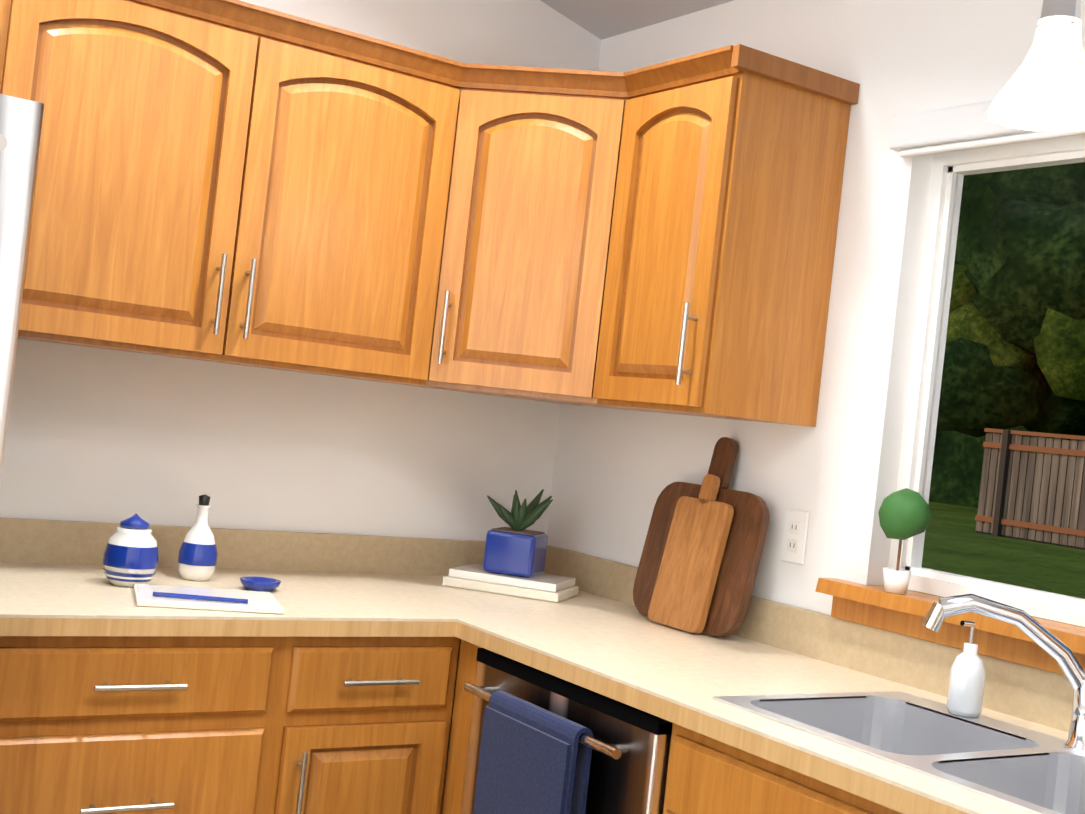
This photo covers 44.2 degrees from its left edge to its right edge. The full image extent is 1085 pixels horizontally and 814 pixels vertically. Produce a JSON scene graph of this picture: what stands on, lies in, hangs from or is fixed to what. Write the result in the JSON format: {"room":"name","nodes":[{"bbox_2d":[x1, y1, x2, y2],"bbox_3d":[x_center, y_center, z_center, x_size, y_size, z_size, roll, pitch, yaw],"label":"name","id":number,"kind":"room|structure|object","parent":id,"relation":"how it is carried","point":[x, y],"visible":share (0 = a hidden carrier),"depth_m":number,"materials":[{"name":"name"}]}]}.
{"room":"kitchen","nodes":[
{"label":"kitchen","id":0,"kind":"room"},
{"bbox_2d":[0,0,599,813],"bbox_3d":[-2.070,-0.862,2.370,5.500,4.000,0.150,7,-1,-34],"label":"wall","id":1,"kind":"structure","parent":0,"point":[106,436],"depth_m":3.31,"materials":[{"name":"white paint"}]},
{"bbox_2d":[0,0,19,94],"bbox_3d":[-1.329,-0.757,2.574,0.490,0.340,0.338,7,-1,-34],"label":"upper cabinet","id":2,"kind":"object","parent":1,"relation":"attached to","point":[7,7],"depth_m":2.58,"materials":[{"name":"brown wood"}]},
{"bbox_2d":[8,0,231,358],"bbox_3d":[-0.919,-0.503,2.863,0.560,0.750,0.338,7,-1,-34],"label":"upper cabinet","id":3,"kind":"object","parent":1,"relation":"attached to","point":[131,92],"depth_m":2.71,"materials":[{"name":"brown wood"}]},
{"bbox_2d":[192,0,447,385],"bbox_3d":[-0.520,-0.456,3.108,0.600,0.750,0.377,7,-1,-34],"label":"upper cabinet","id":4,"kind":"object","parent":1,"relation":"attached to","point":[236,182],"depth_m":2.95,"materials":[{"name":"brown wood"}]},
{"bbox_2d":[412,59,627,405],"bbox_3d":[0.002,-0.396,3.284,0.668,0.750,0.668,7,-1,-34],"label":"upper cabinet","id":5,"kind":"object","parent":1,"relation":"attached to","point":[526,162],"depth_m":3.09,"materials":[{"name":"brown wood"}]},
{"bbox_2d":[540,0,733,39],"bbox_3d":[-0.962,-1.899,0.905,5.600,1.520,3.800,7,-1,-34],"label":"ceiling","id":6,"kind":"structure","parent":0,"point":[602,19],"depth_m":3.56,"materials":[{"name":"grey paint"}]},
{"bbox_2d":[986,0,1084,131],"bbox_3d":[0.824,-0.763,2.083,0.190,0.627,0.190,7,-1,-34],"label":"pendant light","id":7,"kind":"object","parent":6,"relation":"hanging from","point":[1043,89],"visible":1,"depth_m":2.05,"materials":[{"name":"white glass"}]},
{"bbox_2d":[544,0,1084,614],"bbox_3d":[1.126,-0.506,2.372,0.150,4.000,3.360,7,-1,-34],"label":"wall","id":8,"kind":"structure","parent":0,"point":[611,467],"depth_m":2.89,"materials":[{"name":"white paint"}]},
{"bbox_2d":[588,44,859,426],"bbox_3d":[0.367,-0.359,2.996,0.377,0.750,0.420,7,-1,-34],"label":"upper cabinet","id":9,"kind":"object","parent":8,"relation":"attached to","point":[726,197],"depth_m":2.85,"materials":[{"name":"brown wood"}]},
{"bbox_2d":[781,509,808,564],"bbox_3d":[0.554,0.286,2.939,0.008,0.116,0.072,7,-1,-34],"label":"electrical outlet","id":10,"kind":"object","parent":8,"relation":"attached to","point":[794,536],"visible":1,"depth_m":2.93,"materials":[{"name":"white plastic"}]},
{"bbox_2d":[815,100,1084,674],"bbox_3d":[1.049,-0.045,2.321,0.185,1.051,1.280,7,-1,-34],"label":"window","id":11,"kind":"structure","parent":8,"relation":"in","point":[959,142],"depth_m":2.69,"materials":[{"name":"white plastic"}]},
{"bbox_2d":[878,488,932,593],"bbox_3d":[0.716,0.265,2.664,0.105,0.209,0.103,7,-1,-34],"label":"topiary","id":12,"kind":"object","parent":11,"relation":"on","point":[905,513],"visible":1,"depth_m":2.63,"materials":[{"name":"green plant"}]},
{"bbox_3d":[-1.316,1.281,0.875,5.500,0.120,3.700,7,-1,-34],"label":"floor","id":13,"kind":"structure","parent":0,"visible":0},
{"bbox_2d":[0,94,43,484],"bbox_3d":[-1.452,0.332,2.193,0.855,1.760,0.896,7,-1,-34],"label":"fridge","id":14,"kind":"object","parent":13,"relation":"on","point":[21,119],"visible":1,"depth_m":2.10,"materials":[{"name":"white metal"}]},
{"bbox_2d":[0,636,431,813],"bbox_3d":[-0.794,0.858,2.854,0.999,0.868,0.638,7,-1,-34],"label":"base cabinet","id":15,"kind":"object","parent":13,"relation":"on","point":[202,725],"depth_m":2.56,"materials":[{"name":"brown wood"}]},
{"bbox_2d":[0,517,451,636],"bbox_3d":[-0.763,0.357,2.831,0.932,0.133,0.655,7,-1,-34],"label":"countertop","id":16,"kind":"structure","parent":15,"relation":"on","point":[53,580],"depth_m":2.93,"materials":[{"name":"laminate"}]},
{"bbox_2d":[103,514,158,586],"bbox_3d":[-0.860,0.297,2.799,0.112,0.150,0.112,7,-1,-34],"label":"ceramic jar","id":17,"kind":"object","parent":16,"relation":"on","point":[130,556],"visible":0.98,"depth_m":2.76,"materials":[{"name":"white"}]},
{"bbox_2d":[178,494,217,580],"bbox_3d":[-0.764,0.289,2.982,0.084,0.190,0.086,7,-1,-34],"label":"cruet","id":18,"kind":"object","parent":16,"relation":"on","point":[197,556],"visible":1,"depth_m":2.96,"materials":[{"name":"white ceramic"}]},
{"bbox_2d":[133,584,283,613],"bbox_3d":[-0.674,0.381,2.688,0.280,0.024,0.200,7,-1,-19],"label":"notepad","id":19,"kind":"object","parent":16,"relation":"on","point":[149,595],"visible":1,"depth_m":2.62,"materials":[{"name":"beige paper"}]},
{"bbox_2d":[240,576,280,591],"bbox_3d":[-0.619,0.390,2.929,0.090,0.022,0.090,7,-1,-34],"label":"dish","id":20,"kind":"object","parent":16,"relation":"on","point":[262,584],"visible":0.96,"depth_m":2.90,"materials":[{"name":"blue ceramic"}]},
{"bbox_2d":[348,534,1084,813],"bbox_3d":[0.659,0.512,2.140,0.678,0.420,3.396,7,-1,-34],"label":"countertop","id":21,"kind":"structure","parent":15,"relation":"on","point":[902,723],"depth_m":2.42,"materials":[{"name":"laminate"}]},
{"bbox_2d":[442,563,578,601],"bbox_3d":[-0.076,0.444,3.390,0.300,0.043,0.204,6,-1,16],"label":"books","id":22,"kind":"object","parent":21,"relation":"on","point":[542,586],"visible":0.98,"depth_m":3.31,"materials":[{"name":"beige paper"}]},
{"bbox_2d":[483,489,552,577],"bbox_3d":[-0.062,0.313,3.391,0.175,0.217,0.175,7,-1,-34],"label":"succulent","id":23,"kind":"object","parent":22,"relation":"on","point":[516,549],"visible":1,"depth_m":3.34,"materials":[{"name":"blue ceramic"}]},
{"bbox_2d":[633,437,769,637],"bbox_3d":[0.363,0.287,3.089,0.137,0.446,0.380,7,-1,-34],"label":"cutting boards","id":24,"kind":"object","parent":21,"relation":"on","point":[698,566],"visible":0.96,"depth_m":3.04,"materials":[{"name":"brown wood"}]},
{"bbox_2d":[712,690,1084,813],"bbox_3d":[0.695,0.631,2.068,0.470,0.190,0.800,7,-1,-34],"label":"sink","id":25,"kind":"object","parent":21,"relation":"in","point":[1018,768],"depth_m":2.23,"materials":[{"name":"silver metal"}]},
{"bbox_2d":[946,620,985,717],"bbox_3d":[0.753,0.460,2.361,0.060,0.166,0.060,7,-1,-34],"label":"soap dispenser","id":26,"kind":"object","parent":21,"relation":"on","point":[967,673],"depth_m":2.34,"materials":[{"name":"white ceramic"}]},
{"bbox_2d":[921,593,1084,755],"bbox_3d":[0.788,0.431,2.157,0.239,0.230,0.272,7,-1,-34],"label":"faucet","id":27,"kind":"object","parent":21,"relation":"on","point":[1035,743],"depth_m":2.17,"materials":[{"name":"silver metal"}]},
{"bbox_2d":[412,637,481,813],"bbox_3d":[0.198,0.967,2.728,0.697,0.868,0.760,7,-1,-34],"label":"base cabinet","id":28,"kind":"object","parent":13,"relation":"on","point":[443,654],"depth_m":2.84,"materials":[{"name":"brown wood"}]},
{"bbox_2d":[461,648,672,813],"bbox_3d":[0.208,0.970,2.668,0.692,0.863,0.600,7,-1,-34],"label":"dishwasher","id":29,"kind":"object","parent":13,"relation":"on","point":[541,742],"visible":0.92,"depth_m":2.42,"materials":[{"name":"black"}]},
{"bbox_2d":[467,690,593,813],"bbox_3d":[-0.028,0.732,2.484,0.052,0.346,0.290,7,-1,-34],"label":"dish towel","id":30,"kind":"object","parent":29,"relation":"hanging from","point":[533,759],"depth_m":2.45,"materials":[{"name":"blue fabric"}]},
{"bbox_2d":[663,723,902,813],"bbox_3d":[0.659,1.012,2.063,0.666,0.868,0.896,7,-1,-34],"label":"base cabinet","id":31,"kind":"object","parent":13,"relation":"on","point":[706,775],"depth_m":2.12,"materials":[{"name":"brown wood"}]},
{"label":"outside","id":32,"kind":"structure","parent":0,"visible":0},
{"bbox_2d":[916,162,1084,627],"bbox_3d":[27.272,-4.407,27.592,69.400,18.000,70.000,7,-1,-34],"label":"outdoor view","id":33,"kind":"object","parent":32,"point":[1001,314],"depth_m":28.02,"materials":[{"name":"green plant"}]}
]}

